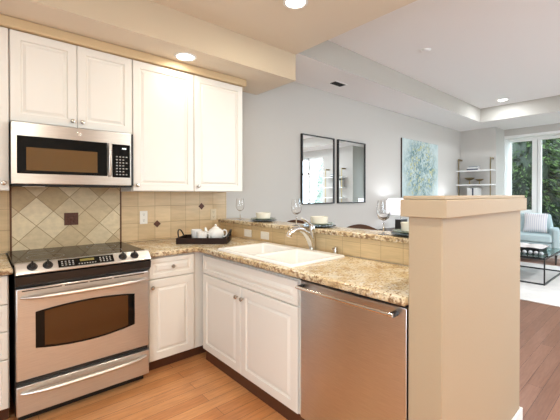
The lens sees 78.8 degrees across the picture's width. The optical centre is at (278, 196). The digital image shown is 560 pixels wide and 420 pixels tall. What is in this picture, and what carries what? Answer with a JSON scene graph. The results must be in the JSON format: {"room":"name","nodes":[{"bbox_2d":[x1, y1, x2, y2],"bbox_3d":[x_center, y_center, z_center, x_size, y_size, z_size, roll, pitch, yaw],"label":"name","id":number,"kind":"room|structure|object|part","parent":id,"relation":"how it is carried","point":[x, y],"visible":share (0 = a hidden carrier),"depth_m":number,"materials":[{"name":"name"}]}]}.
{"room":"kitchen","nodes":[
{"label":"kitchen","id":0,"kind":"room"},
{"bbox_2d":[0,0,295,94],"bbox_3d":[-1.462,-1.492,2.403,3.760,0.685,0.643,0,1,-41],"label":"ceiling","id":1,"kind":"structure","parent":0,"point":[146,26],"depth_m":2.57,"materials":[{"name":"beige paint"}]},
{"bbox_2d":[0,14,246,86],"bbox_3d":[-1.601,-1.114,2.280,3.365,0.067,0.045,0,1,-41],"label":"trim","id":2,"kind":"structure","parent":1,"relation":"attached to","point":[9,22],"depth_m":2.55,"materials":[{"name":"beige wood"}]},
{"bbox_2d":[174,52,196,60],"bbox_3d":[-0.767,-1.149,2.798,0.180,0.008,0.180,0,1,-41],"label":"recessed light","id":3,"kind":"object","parent":1,"relation":"in","point":[183,56],"visible":1,"depth_m":2.79,"materials":[{"name":"white"}]},
{"bbox_2d":[1,82,459,379],"bbox_3d":[0.824,-0.254,4.919,10.700,3.100,0.140,0,1,-41],"label":"wall","id":4,"kind":"structure","parent":0,"point":[274,120],"depth_m":4.58,"materials":[{"name":"grey paint"}]},
{"bbox_2d":[0,27,8,190],"bbox_3d":[-1.996,-0.559,2.133,0.470,1.039,0.346,0,1,-41],"label":"upper cabinet","id":5,"kind":"object","parent":4,"relation":"attached to","point":[4,39],"visible":1,"depth_m":2.16,"materials":[{"name":"white wood"}]},
{"bbox_2d":[9,187,11,250],"bbox_3d":[-1.918,0.142,2.437,0.012,0.514,0.014,0,1,-41],"label":"trim","id":6,"kind":"structure","parent":4,"relation":"attached to","point":[10,188],"depth_m":2.43,"materials":[{"name":"orange metal"}]},
{"bbox_2d":[12,187,119,250],"bbox_3d":[-1.640,0.140,2.682,0.730,0.514,0.008,0,1,-41],"label":"tile","id":7,"kind":"structure","parent":4,"relation":"attached to","point":[37,212],"depth_m":2.64,"materials":[{"name":"beige tile"}]},
{"bbox_2d":[64,213,77,224],"bbox_3d":[-1.629,0.173,2.677,0.096,0.096,0.013,0,1,-41],"label":"tile","id":8,"kind":"object","parent":7,"relation":"attached to","point":[69,218],"depth_m":2.67,"materials":[{"name":"brown tile"}]},
{"bbox_2d":[8,29,131,133],"bbox_3d":[-1.531,-0.785,2.535,0.760,0.593,0.346,0,1,-41],"label":"upper cabinet","id":9,"kind":"object","parent":4,"relation":"attached to","point":[52,82],"visible":0.97,"depth_m":2.39,"materials":[{"name":"white wood"}]},
{"bbox_3d":[-1.587,-0.784,2.311,0.376,0.587,0.020,0,1,-41],"label":"door","id":10,"kind":"part","parent":9,"relation":"part of","materials":[{"name":"white wood"}]},
{"bbox_2d":[9,121,132,187],"bbox_3d":[-1.510,-0.278,2.515,0.754,0.416,0.403,0,1,-41],"label":"microwave oven","id":11,"kind":"object","parent":9,"relation":"attached to","point":[40,155],"visible":1,"depth_m":2.34,"materials":[{"name":"silver metal"}]},
{"bbox_3d":[-1.461,-0.273,2.332,0.528,0.243,0.004,0,1,-41],"label":"door","id":12,"kind":"part","parent":11,"relation":"part of","materials":[{"name":"black glass"}]},
{"bbox_3d":[-1.240,-0.273,2.504,0.022,0.248,0.032,0,1,-41],"label":"handle","id":13,"kind":"part","parent":11,"relation":"part of","materials":[{"name":"silver metal"}]},
{"bbox_3d":[-1.301,-0.785,2.560,0.376,0.587,0.020,0,1,-41],"label":"door","id":14,"kind":"part","parent":9,"relation":"part of","materials":[{"name":"white wood"}]},
{"bbox_2d":[0,191,225,253],"bbox_3d":[-1.821,0.142,2.526,3.343,0.514,0.008,0,1,-41],"label":"square tile","id":15,"kind":"structure","parent":4,"relation":"attached to","point":[175,211],"depth_m":3.15,"materials":[{"name":"beige tile"}]},
{"bbox_2d":[140,211,147,223],"bbox_3d":[-1.208,0.184,3.047,0.068,0.116,0.008,0,1,-41],"label":"wall outlet","id":16,"kind":"object","parent":15,"relation":"attached to","point":[143,214],"visible":1,"depth_m":3.05,"materials":[{"name":"white plastic"}]},
{"bbox_2d":[210,209,215,219],"bbox_3d":[-0.674,0.182,3.511,0.068,0.116,0.008,0,1,-41],"label":"wall outlet","id":17,"kind":"object","parent":15,"relation":"attached to","point":[212,211],"visible":1,"depth_m":3.50,"materials":[{"name":"beige plastic"}]},
{"bbox_2d":[120,188,121,241],"bbox_3d":[-1.358,0.139,2.924,0.012,0.514,0.014,0,1,-41],"label":"trim","id":18,"kind":"structure","parent":4,"relation":"attached to","point":[120,188],"depth_m":2.92,"materials":[{"name":"orange metal"}]},
{"bbox_2d":[121,60,193,191],"bbox_3d":[-1.045,-0.566,2.960,0.526,1.039,0.346,0,1,-41],"label":"upper cabinet","id":19,"kind":"object","parent":4,"relation":"attached to","point":[162,98],"visible":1,"depth_m":2.83,"materials":[{"name":"white wood"}]},
{"bbox_2d":[192,75,241,191],"bbox_3d":[-0.647,-0.568,3.305,0.524,1.039,0.346,0,1,-41],"label":"upper cabinet","id":20,"kind":"object","parent":4,"relation":"attached to","point":[217,104],"visible":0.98,"depth_m":3.18,"materials":[{"name":"white wood"}]},
{"bbox_2d":[301,133,334,203],"bbox_3d":[0.528,-0.357,4.546,0.636,0.903,0.033,0,1,-41],"label":"wall mirror","id":21,"kind":"object","parent":4,"relation":"attached to","point":[317,152],"visible":0.99,"depth_m":4.53,"materials":[{"name":"black mirror"}]},
{"bbox_2d":[337,139,365,202],"bbox_3d":[1.075,-0.361,5.021,0.650,0.903,0.033,0,1,-41],"label":"wall mirror","id":22,"kind":"object","parent":4,"relation":"attached to","point":[351,156],"visible":1,"depth_m":5.01,"materials":[{"name":"black mirror"}]},
{"bbox_2d":[401,138,437,196],"bbox_3d":[2.668,-0.516,6.407,1.393,1.042,0.028,0,1,-41],"label":"painting","id":23,"kind":"object","parent":4,"relation":"attached to","point":[419,160],"visible":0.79,"depth_m":6.33,"materials":[{"name":"blue"}]},
{"bbox_2d":[6,258,559,419],"bbox_3d":[2.955,1.375,2.479,10.700,0.120,6.650,0,1,-41],"label":"floor","id":24,"kind":"structure","parent":0,"point":[191,388],"depth_m":2.28,"materials":[{"name":"brown wood"}]},
{"bbox_2d":[0,275,8,419],"bbox_3d":[-1.903,0.881,2.022,0.450,0.875,0.640,0,1,-41],"label":"base cabinet","id":25,"kind":"object","parent":24,"relation":"on","point":[4,280],"visible":0.97,"depth_m":1.94,"materials":[{"name":"white wood"}]},
{"bbox_3d":[-1.720,0.693,1.810,0.443,0.149,0.020,0,1,-41],"label":"drawer","id":26,"kind":"part","parent":25,"relation":"part of","materials":[{"name":"white wood"}]},
{"bbox_3d":[-1.720,0.532,1.808,0.443,0.161,0.020,0,1,-41],"label":"drawer","id":27,"kind":"part","parent":25,"relation":"part of","materials":[{"name":"white wood"}]},
{"bbox_3d":[-1.720,1.073,1.812,0.443,0.277,0.020,0,1,-41],"label":"drawer","id":28,"kind":"part","parent":25,"relation":"part of","materials":[{"name":"white wood"}]},
{"bbox_3d":[-1.720,0.851,1.811,0.443,0.155,0.020,0,1,-41],"label":"drawer","id":29,"kind":"part","parent":25,"relation":"part of","materials":[{"name":"white wood"}]},
{"bbox_2d":[0,254,12,275],"bbox_3d":[-1.899,0.422,2.026,0.468,0.038,0.645,0,1,-41],"label":"countertop","id":30,"kind":"structure","parent":25,"relation":"on","point":[5,266],"depth_m":1.97,"materials":[{"name":"stone"}]},
{"bbox_2d":[7,242,150,419],"bbox_3d":[-1.398,0.840,2.397,0.769,0.951,0.740,0,1,-41],"label":"range oven","id":31,"kind":"object","parent":24,"relation":"on","point":[79,314],"visible":1,"depth_m":2.14,"materials":[{"name":"silver metal"}]},
{"bbox_3d":[-1.417,0.400,1.958,0.052,0.043,0.046,0,1,-41],"label":"burner knob","id":32,"kind":"part","parent":31,"relation":"part of","materials":[{"name":"black plastic"}]},
{"bbox_3d":[-1.360,0.400,2.007,0.052,0.043,0.046,0,1,-41],"label":"burner knob","id":33,"kind":"part","parent":31,"relation":"part of","materials":[{"name":"black plastic"}]},
{"bbox_2d":[7,242,143,266],"bbox_3d":[-1.434,0.394,2.436,0.769,0.011,0.630,0,1,-41],"label":"cooktop","id":34,"kind":"object","parent":31,"relation":"in","point":[35,255],"depth_m":2.40,"materials":[{"name":"glass"}]},
{"bbox_3d":[-1.214,0.787,2.182,0.748,0.528,0.038,0,1,-41],"label":"oven door","id":35,"kind":"part","parent":31,"relation":"part of","materials":[{"name":"silver metal"}]},
{"bbox_3d":[-1.214,1.168,2.185,0.748,0.170,0.038,0,1,-41],"label":"warming drawer","id":36,"kind":"part","parent":31,"relation":"part of","materials":[{"name":"silver metal"}]},
{"bbox_3d":[-1.201,0.410,2.164,0.756,0.060,0.083,0,1,-41],"label":"control panel","id":37,"kind":"part","parent":31,"relation":"part of","materials":[{"name":"silver metal"}]},
{"bbox_3d":[-1.180,0.575,2.142,0.709,0.029,0.071,0,1,-41],"label":"handle","id":38,"kind":"part","parent":31,"relation":"part of","materials":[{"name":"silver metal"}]},
{"bbox_3d":[-1.183,1.121,2.149,0.708,0.029,0.062,0,1,-41],"label":"handle","id":39,"kind":"part","parent":31,"relation":"part of","materials":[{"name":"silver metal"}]},
{"bbox_3d":[-1.206,0.402,2.144,0.310,0.039,0.045,0,1,-41],"label":"display panel","id":40,"kind":"part","parent":31,"relation":"part of","materials":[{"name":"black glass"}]},
{"bbox_3d":[-1.044,0.397,2.281,0.052,0.043,0.046,0,1,-41],"label":"burner knob","id":41,"kind":"part","parent":31,"relation":"part of","materials":[{"name":"black plastic"}]},
{"bbox_3d":[-0.987,0.397,2.331,0.052,0.043,0.046,0,1,-41],"label":"burner knob","id":42,"kind":"part","parent":31,"relation":"part of","materials":[{"name":"black plastic"}]},
{"bbox_2d":[148,252,205,370],"bbox_3d":[-0.767,0.873,3.009,0.981,0.875,0.640,0,1,-41],"label":"base cabinet","id":43,"kind":"object","parent":24,"relation":"on","point":[175,281],"visible":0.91,"depth_m":2.62,"materials":[{"name":"white wood"}]},
{"bbox_3d":[-0.814,0.527,2.596,0.358,0.151,0.020,0,1,-41],"label":"drawer","id":44,"kind":"part","parent":43,"relation":"part of","materials":[{"name":"white wood"}]},
{"bbox_3d":[-0.814,0.908,2.599,0.358,0.595,0.020,0,1,-41],"label":"door","id":45,"kind":"part","parent":43,"relation":"part of","materials":[{"name":"white wood"}]},
{"bbox_2d":[127,236,408,305],"bbox_3d":[-0.197,0.420,2.346,0.979,0.038,2.394,0,1,-41],"label":"countertop","id":46,"kind":"structure","parent":43,"relation":"on","point":[388,282],"depth_m":1.92,"materials":[{"name":"stone"}]},
{"bbox_2d":[176,229,231,243],"bbox_3d":[-0.647,0.338,2.986,0.464,0.113,0.275,0,0,0],"label":"serving tray","id":47,"kind":"object","parent":46,"relation":"on","point":[187,238],"visible":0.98,"depth_m":2.85,"materials":[{"name":"brown wood"}]},
{"bbox_2d":[191,229,201,237],"bbox_3d":[-0.720,0.336,3.001,0.102,0.098,0.095,0,1,-41],"label":"tea cup","id":48,"kind":"object","parent":47,"relation":"on","point":[193,231],"visible":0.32,"depth_m":2.96,"materials":[{"name":"white ceramic"}]},
{"bbox_2d":[196,231,209,237],"bbox_3d":[-0.655,0.343,2.926,0.102,0.085,0.095,0,1,-41],"label":"tea cup","id":49,"kind":"object","parent":47,"relation":"on","point":[200,234],"visible":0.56,"depth_m":2.89,"materials":[{"name":"white ceramic"}]},
{"bbox_2d":[204,224,227,237],"bbox_3d":[-0.557,0.312,3.008,0.156,0.145,0.149,0,1,44],"label":"teapot","id":50,"kind":"object","parent":47,"relation":"on","point":[215,232],"visible":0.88,"depth_m":2.96,"materials":[{"name":"white ceramic"}]},
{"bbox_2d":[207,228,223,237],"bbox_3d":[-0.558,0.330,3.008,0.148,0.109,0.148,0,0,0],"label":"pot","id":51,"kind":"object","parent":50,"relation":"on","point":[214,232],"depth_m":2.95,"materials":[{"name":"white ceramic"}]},
{"bbox_2d":[218,242,344,267],"bbox_3d":[-0.010,0.474,2.404,0.490,0.182,0.813,0,1,-41],"label":"sink","id":52,"kind":"object","parent":46,"relation":"in","point":[284,255],"visible":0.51,"depth_m":2.42,"materials":[{"name":"white porcelain"}]},
{"bbox_2d":[286,217,315,249],"bbox_3d":[0.164,0.274,2.456,0.282,0.250,0.062,0,1,-41],"label":"kitchen faucet","id":53,"kind":"object","parent":46,"relation":"on","point":[309,236],"visible":0.94,"depth_m":2.48,"materials":[{"name":"silver metal"}]},
{"bbox_3d":[0.160,0.296,2.453,0.271,0.166,0.052,0,1,-41],"label":"spout","id":54,"kind":"part","parent":53,"relation":"part of","materials":[{"name":"silver metal"}]},
{"bbox_2d":[332,247,338,253],"bbox_3d":[0.387,0.373,2.356,0.063,0.054,0.044,0,1,-41],"label":"soap dispenser","id":55,"kind":"object","parent":46,"relation":"on","point":[334,248],"visible":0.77,"depth_m":2.35,"materials":[{"name":"silver metal"}]},
{"bbox_2d":[203,254,304,419],"bbox_3d":[-0.053,0.887,2.480,0.596,0.855,1.105,0,1,-41],"label":"base cabinet","id":56,"kind":"object","parent":24,"relation":"on","point":[252,315],"visible":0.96,"depth_m":2.19,"materials":[{"name":"white wood"}]},
{"bbox_3d":[-0.426,0.909,2.517,0.020,0.595,0.522,0,1,-41],"label":"door","id":57,"kind":"part","parent":56,"relation":"part of","materials":[{"name":"white wood"}]},
{"bbox_3d":[-0.243,0.535,2.304,0.020,0.139,1.078,0,1,-41],"label":"false drawer","id":58,"kind":"part","parent":56,"relation":"part of","materials":[{"name":"white wood"}]},
{"bbox_3d":[-0.070,0.912,2.108,0.020,0.595,0.550,0,1,-41],"label":"door","id":59,"kind":"part","parent":56,"relation":"part of","materials":[{"name":"white wood"}]},
{"bbox_2d":[287,220,304,223],"bbox_3d":[0.359,0.773,3.839,0.510,1.064,0.559,0,1,39],"label":"dining chair","id":60,"kind":"object","parent":24,"relation":"on","point":[293,221],"visible":0.06,"depth_m":3.61,"materials":[{"name":"brown wood"}]},
{"bbox_2d":[295,279,408,419],"bbox_3d":[0.510,0.884,1.809,0.616,0.872,0.640,0,1,-41],"label":"dishwasher","id":61,"kind":"object","parent":24,"relation":"on","point":[355,347],"visible":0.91,"depth_m":1.61,"materials":[{"name":"silver metal"}]},
{"bbox_3d":[0.279,0.487,1.616,0.020,0.017,0.572,0,1,-41],"label":"handle","id":62,"kind":"part","parent":61,"relation":"part of","materials":[{"name":"silver metal"}]},
{"bbox_3d":[0.481,0.491,1.425,0.046,0.020,0.018,0,1,-41],"label":"handle mount","id":63,"kind":"part","parent":61,"relation":"part of","materials":[{"name":"silver metal"}]},
{"bbox_2d":[348,224,376,229],"bbox_3d":[1.017,0.811,4.269,0.470,0.980,0.515,0,0,13],"label":"dining chair","id":64,"kind":"object","parent":24,"relation":"on","point":[360,226],"visible":0.09,"depth_m":4.01,"materials":[{"name":"brown wood"}]},
{"bbox_2d":[377,227,394,231],"bbox_3d":[2.695,0.902,6.144,2.720,0.770,0.446,0,1,-41],"label":"base cabinet","id":65,"kind":"object","parent":24,"relation":"on","point":[393,228],"visible":0.02,"depth_m":5.45,"materials":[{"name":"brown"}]},
{"bbox_2d":[388,199,406,228],"bbox_3d":[1.938,0.277,5.395,0.410,0.490,0.410,0,1,-41],"label":"table lamp","id":66,"kind":"object","parent":65,"relation":"on","point":[394,203],"visible":0.32,"depth_m":5.29,"materials":[{"name":"white fabric"}]},
{"bbox_3d":[1.938,0.155,5.394,0.410,0.245,0.410,0,1,-41],"label":"lamp shade","id":67,"kind":"part","parent":66,"relation":"part of","materials":[{"name":"white fabric"}]},
{"bbox_2d":[520,261,559,306],"bbox_3d":[4.140,1.288,5.237,2.854,0.012,2.260,0,1,-41],"label":"area rug","id":68,"kind":"object","parent":24,"relation":"on","point":[549,294],"visible":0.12,"depth_m":4.93,"materials":[{"name":"carpet"}]},
{"bbox_2d":[520,247,559,285],"bbox_3d":[4.082,1.079,5.632,1.300,0.398,0.765,0,1,-41],"label":"coffee table","id":69,"kind":"object","parent":68,"relation":"on","point":[551,252],"visible":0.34,"depth_m":5.19,"materials":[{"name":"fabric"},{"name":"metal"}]},
{"bbox_2d":[520,243,546,253],"bbox_3d":[4.067,0.837,5.601,0.560,0.085,0.450,0,1,-41],"label":"box","id":70,"kind":"object","parent":69,"relation":"on","point":[521,248],"visible":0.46,"depth_m":5.36,"materials":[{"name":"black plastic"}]},
{"bbox_2d":[520,242,548,248],"bbox_3d":[4.024,0.785,5.529,0.490,0.020,0.510,0,1,-41],"label":"magazine","id":71,"kind":"object","parent":70,"relation":"on","point":[525,245],"visible":0.69,"depth_m":5.43,"materials":[{"name":"white paper"}]},
{"bbox_2d":[520,250,547,255],"bbox_3d":[3.798,0.853,5.292,0.605,0.058,0.124,0,1,41],"label":"bead garland","id":72,"kind":"object","parent":69,"relation":"on","point":[523,251],"visible":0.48,"depth_m":5.19,"materials":[{"name":"grey"}]},
{"bbox_3d":[4.082,0.902,5.631,1.300,0.022,0.765,0,1,-41],"label":"frame","id":73,"kind":"part","parent":69,"relation":"part of","materials":[{"name":"black metal"}]},
{"bbox_3d":[4.082,1.268,5.633,1.300,0.022,0.765,0,1,-41],"label":"frame","id":74,"kind":"part","parent":69,"relation":"part of","materials":[{"name":"black metal"}]},
{"bbox_3d":[4.082,0.885,5.631,1.300,0.010,0.765,0,1,-41],"label":"glass","id":75,"kind":"part","parent":69,"relation":"part of","materials":[{"name":"teal"}]},
{"bbox_2d":[520,213,559,264],"bbox_3d":[5.151,0.815,6.955,0.692,0.937,1.031,0,1,-41],"label":"armchair","id":76,"kind":"object","parent":24,"relation":"on","point":[551,238],"visible":0.45,"depth_m":6.63,"materials":[{"name":"blue fabric"}]},
{"bbox_2d":[523,213,547,232],"bbox_3d":[5.205,0.524,6.912,0.175,0.388,0.400,0,1,-41],"label":"throw pillow","id":77,"kind":"object","parent":76,"relation":"on","point":[533,222],"visible":1,"depth_m":6.86,"materials":[{"name":"white fabric"}]},
{"bbox_2d":[520,231,551,242],"bbox_3d":[5.078,0.806,6.893,0.500,0.148,0.795,0,1,-41],"label":"seat cushion","id":78,"kind":"object","parent":76,"relation":"on","point":[525,237],"depth_m":6.66,"materials":[{"name":"fabric"}]},
{"bbox_3d":[5.146,0.981,6.952,0.600,0.200,0.783,0,1,-41],"label":"seat","id":79,"kind":"part","parent":76,"relation":"part of","materials":[{"name":"blue fabric"}]},
{"bbox_3d":[5.327,0.613,7.108,0.224,0.535,0.718,0,1,-41],"label":"backrest","id":80,"kind":"part","parent":76,"relation":"part of","materials":[{"name":"blue fabric"}]},
{"bbox_3d":[5.386,0.860,6.662,0.165,0.487,0.673,0,1,38],"label":"arm","id":81,"kind":"part","parent":76,"relation":"part of","materials":[{"name":"blue fabric"}]},
{"bbox_2d":[233,236,406,265],"bbox_3d":[0.245,0.791,2.739,0.185,1.044,2.401,0,1,-41],"label":"wall","id":82,"kind":"structure","parent":0,"point":[233,236],"depth_m":2.26,"materials":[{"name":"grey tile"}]},
{"bbox_2d":[218,218,408,243],"bbox_3d":[0.238,0.250,2.745,0.258,0.035,2.376,0,1,-41],"label":"countertop","id":83,"kind":"structure","parent":82,"relation":"on","point":[334,230],"depth_m":2.45,"materials":[{"name":"stone"}]},
{"bbox_2d":[236,198,243,219],"bbox_3d":[-0.381,0.120,3.359,0.084,0.215,0.084,0,1,-41],"label":"wine glass","id":84,"kind":"object","parent":83,"relation":"on","point":[239,201],"visible":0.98,"depth_m":3.33,"materials":[{"name":"white"}]},
{"bbox_2d":[236,198,243,210],"bbox_3d":[-0.381,0.077,3.359,0.084,0.128,0.084,0,1,-41],"label":"bowl","id":85,"kind":"object","parent":84,"relation":"on","point":[239,201],"depth_m":3.33,"materials":[{"name":"clear glass"}]},
{"bbox_2d":[250,219,276,221],"bbox_3d":[-0.145,0.221,3.188,0.256,0.015,0.256,0,1,-41],"label":"dinner plate","id":86,"kind":"object","parent":83,"relation":"on","point":[250,219],"visible":0.89,"depth_m":3.19,"materials":[{"name":"grey ceramic"}]},
{"bbox_2d":[251,217,275,219],"bbox_3d":[-0.145,0.206,3.187,0.232,0.015,0.232,0,1,-41],"label":"salad plate","id":87,"kind":"object","parent":86,"relation":"on","point":[255,218],"visible":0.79,"depth_m":3.14,"materials":[{"name":"grey ceramic"}]},
{"bbox_2d":[256,212,270,218],"bbox_3d":[-0.145,0.177,3.187,0.140,0.058,0.140,0,1,-41],"label":"bowl","id":88,"kind":"object","parent":87,"relation":"on","point":[259,215],"visible":0.92,"depth_m":3.13,"materials":[{"name":"beige ceramic"}]},
{"bbox_2d":[291,199,301,225],"bbox_3d":[0.141,0.125,2.740,0.084,0.215,0.084,0,1,-41],"label":"wine glass","id":89,"kind":"object","parent":83,"relation":"on","point":[296,208],"visible":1,"depth_m":2.71,"materials":[{"name":"white"}]},
{"bbox_2d":[291,199,301,214],"bbox_3d":[0.141,0.082,2.740,0.084,0.128,0.084,0,1,-41],"label":"bowl","id":90,"kind":"object","parent":89,"relation":"on","point":[296,208],"depth_m":2.71,"materials":[{"name":"clear glass"}]},
{"bbox_2d":[303,224,335,227],"bbox_3d":[0.314,0.225,2.646,0.256,0.015,0.256,0,1,-41],"label":"dinner plate","id":91,"kind":"object","parent":83,"relation":"on","point":[331,225],"visible":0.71,"depth_m":2.57,"materials":[{"name":"grey ceramic"}]},
{"bbox_2d":[305,222,333,225],"bbox_3d":[0.314,0.210,2.646,0.232,0.015,0.232,0,1,-41],"label":"salad plate","id":92,"kind":"object","parent":91,"relation":"on","point":[328,223],"visible":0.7,"depth_m":2.58,"materials":[{"name":"grey ceramic"}]},
{"bbox_2d":[310,216,327,223],"bbox_3d":[0.314,0.181,2.646,0.140,0.058,0.140,0,1,-41],"label":"bowl","id":93,"kind":"object","parent":92,"relation":"on","point":[314,219],"visible":0.94,"depth_m":2.59,"materials":[{"name":"beige ceramic"}]},
{"bbox_2d":[377,200,390,234],"bbox_3d":[0.659,0.129,2.144,0.084,0.215,0.084,0,1,-41],"label":"wine glass","id":94,"kind":"object","parent":83,"relation":"on","point":[383,206],"visible":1,"depth_m":2.11,"materials":[{"name":"clear glass"}]},
{"bbox_2d":[377,200,390,220],"bbox_3d":[0.659,0.086,2.143,0.084,0.128,0.084,0,1,-41],"label":"bowl","id":95,"kind":"object","parent":94,"relation":"on","point":[383,206],"depth_m":2.11,"materials":[{"name":"clear glass"}]},
{"bbox_2d":[391,232,408,236],"bbox_3d":[0.815,0.230,2.075,0.256,0.015,0.256,0,1,-41],"label":"dinner plate","id":96,"kind":"object","parent":83,"relation":"on","point":[394,233],"visible":0.34,"depth_m":2.08,"materials":[{"name":"grey ceramic"}]},
{"bbox_2d":[393,229,408,233],"bbox_3d":[0.815,0.214,2.075,0.232,0.015,0.232,0,1,-41],"label":"salad plate","id":97,"kind":"object","parent":96,"relation":"on","point":[394,230],"visible":0.23,"depth_m":2.10,"materials":[{"name":"grey ceramic"}]},
{"bbox_2d":[401,222,408,232],"bbox_3d":[0.815,0.186,2.074,0.140,0.058,0.140,0,1,-41],"label":"bowl","id":98,"kind":"object","parent":97,"relation":"on","point":[404,225],"visible":0.26,"depth_m":2.04,"materials":[{"name":"beige ceramic"}]},
{"bbox_2d":[220,222,408,265],"bbox_3d":[0.175,0.334,2.670,0.006,0.128,2.393,0,1,-41],"label":"tile","id":99,"kind":"structure","parent":82,"relation":"attached to","point":[392,252],"depth_m":2.38,"materials":[{"name":"beige tile"}]},
{"bbox_2d":[244,229,251,236],"bbox_3d":[-0.291,0.340,3.194,0.008,0.067,0.112,0,1,-41],"label":"bar outlet","id":100,"kind":"object","parent":99,"relation":"attached to","point":[248,233],"visible":1,"depth_m":3.19,"materials":[{"name":"white plastic"}]},
{"bbox_2d":[261,231,268,239],"bbox_3d":[-0.124,0.341,3.001,0.008,0.067,0.112,0,1,-41],"label":"bar outlet","id":101,"kind":"object","parent":99,"relation":"attached to","point":[264,235],"visible":1,"depth_m":2.99,"materials":[{"name":"white plastic"}]},
{"bbox_2d":[150,0,559,131],"bbox_3d":[2.928,-1.622,2.336,10.500,0.425,6.503,0,1,-41],"label":"ceiling","id":102,"kind":"structure","parent":0,"point":[371,82],"depth_m":3.84,"materials":[{"name":"grey paint"}]},
{"bbox_2d":[283,0,307,9],"bbox_3d":[0.120,-1.406,2.466,0.180,0.008,0.180,0,1,-41],"label":"recessed light","id":103,"kind":"object","parent":102,"relation":"in","point":[291,4],"visible":1,"depth_m":2.48,"materials":[{"name":"white"}]},
{"bbox_2d":[328,80,347,86],"bbox_3d":[0.747,-1.435,4.328,0.240,0.008,0.130,0,1,-41],"label":"ceiling vent","id":104,"kind":"object","parent":102,"relation":"in","point":[335,83],"visible":1,"depth_m":4.31,"materials":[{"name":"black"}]},
{"bbox_2d":[328,0,559,108],"bbox_3d":[4.414,-1.772,3.719,6.840,0.145,6.644,0,1,-41],"label":"ceiling","id":105,"kind":"structure","parent":0,"point":[483,52],"depth_m":3.83,"materials":[{"name":"white paint"}]},
{"bbox_2d":[421,48,430,52],"bbox_3d":[1.702,-1.690,3.944,0.110,0.022,0.110,0,1,-41],"label":"smoke detector","id":106,"kind":"object","parent":105,"relation":"attached to","point":[425,50],"visible":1,"depth_m":3.91,"materials":[{"name":"white plastic"}]},
{"bbox_2d":[408,211,519,419],"bbox_3d":[0.956,0.699,1.674,1.018,1.242,0.136,0,1,-41],"label":"wall","id":107,"kind":"structure","parent":0,"point":[464,355],"depth_m":1.43,"materials":[{"name":"beige paint"}]},
{"bbox_2d":[400,198,526,218],"bbox_3d":[0.957,0.043,1.669,1.065,0.069,0.184,0,1,-41],"label":"post cap","id":108,"kind":"object","parent":107,"relation":"on","point":[443,209],"visible":0.87,"depth_m":1.37,"materials":[{"name":"beige paint"}]},
{"bbox_2d":[403,195,524,199],"bbox_3d":[0.957,0.001,1.669,1.049,0.014,0.168,0,1,-41],"label":"trim","id":109,"kind":"structure","parent":107,"relation":"attached to","point":[457,197],"depth_m":1.38,"materials":[{"name":"beige paint"}]},
{"bbox_2d":[511,406,522,419],"bbox_3d":[0.966,1.267,1.678,1.026,0.108,0.149,0,1,-41],"label":"baseboard","id":110,"kind":"structure","parent":107,"relation":"attached to","point":[519,414],"depth_m":1.92,"materials":[{"name":"white"}]},
{"bbox_2d":[460,127,511,194],"bbox_3d":[4.721,-0.275,7.746,1.110,3.100,0.703,0,1,-41],"label":"wall","id":111,"kind":"structure","parent":0,"point":[477,146],"depth_m":7.33,"materials":[{"name":"grey paint"}]},
{"bbox_2d":[456,157,495,194],"bbox_3d":[4.212,0.126,7.311,0.229,1.905,0.704,0,1,-41],"label":"wall shelf","id":112,"kind":"object","parent":111,"relation":"attached to","point":[490,169],"visible":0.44,"depth_m":7.25,"materials":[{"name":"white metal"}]},
{"bbox_2d":[476,188,481,194],"bbox_3d":[4.260,-0.072,7.256,0.170,0.215,0.048,0,1,-41],"label":"book","id":113,"kind":"object","parent":112,"relation":"on","point":[478,190],"visible":0.64,"depth_m":7.21,"materials":[{"name":"white paper"}]},
{"bbox_2d":[509,137,537,212],"bbox_3d":[5.358,0.005,7.472,0.090,2.545,0.527,0,1,-41],"label":"window","id":114,"kind":"structure","parent":111,"relation":"in","point":[534,140],"depth_m":7.28,"materials":[{"name":"white"}]},
{"bbox_2d":[504,123,559,135],"bbox_3d":[5.903,-1.568,6.787,0.570,0.500,2.280,0,1,-41],"label":"wall","id":115,"kind":"structure","parent":0,"point":[551,127],"depth_m":7.08,"materials":[{"name":"grey paint"}]},
{"bbox_2d":[504,130,559,194],"bbox_3d":[5.846,-0.017,6.750,0.420,2.599,2.278,0,1,-41],"label":"trim","id":116,"kind":"structure","parent":115,"relation":"attached to","point":[507,146],"depth_m":7.49,"materials":[{"name":"white wood"}]},
{"bbox_2d":[537,135,559,258],"bbox_3d":[6.082,0.011,6.616,0.120,2.545,1.714,0,1,-41],"label":"door","id":117,"kind":"structure","parent":115,"relation":"in","point":[539,197],"depth_m":7.21,"materials":[{"name":"white"}]},
{"label":"outside","id":118,"kind":"structure","parent":0,"visible":0},
{"bbox_3d":[14.139,1.506,13.623,20.800,0.250,30.000,0,1,-41],"label":"ground","id":119,"kind":"structure","parent":118,"visible":0},
{"bbox_2d":[512,138,559,229],"bbox_3d":[6.810,-1.741,9.191,1.957,6.545,1.981,0,0,-14],"label":"tree","id":120,"kind":"object","parent":119,"relation":"on","point":[521,151],"visible":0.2,"depth_m":8.85,"materials":[{"name":"green plant"}]},
{"bbox_2d":[551,138,559,224],"bbox_3d":[10.601,-3.763,12.423,2.297,10.310,2.212,0,1,-41],"label":"tree","id":121,"kind":"object","parent":119,"relation":"on","point":[557,144],"visible":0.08,"depth_m":12.32,"materials":[{"name":"green plant"}]}
]}

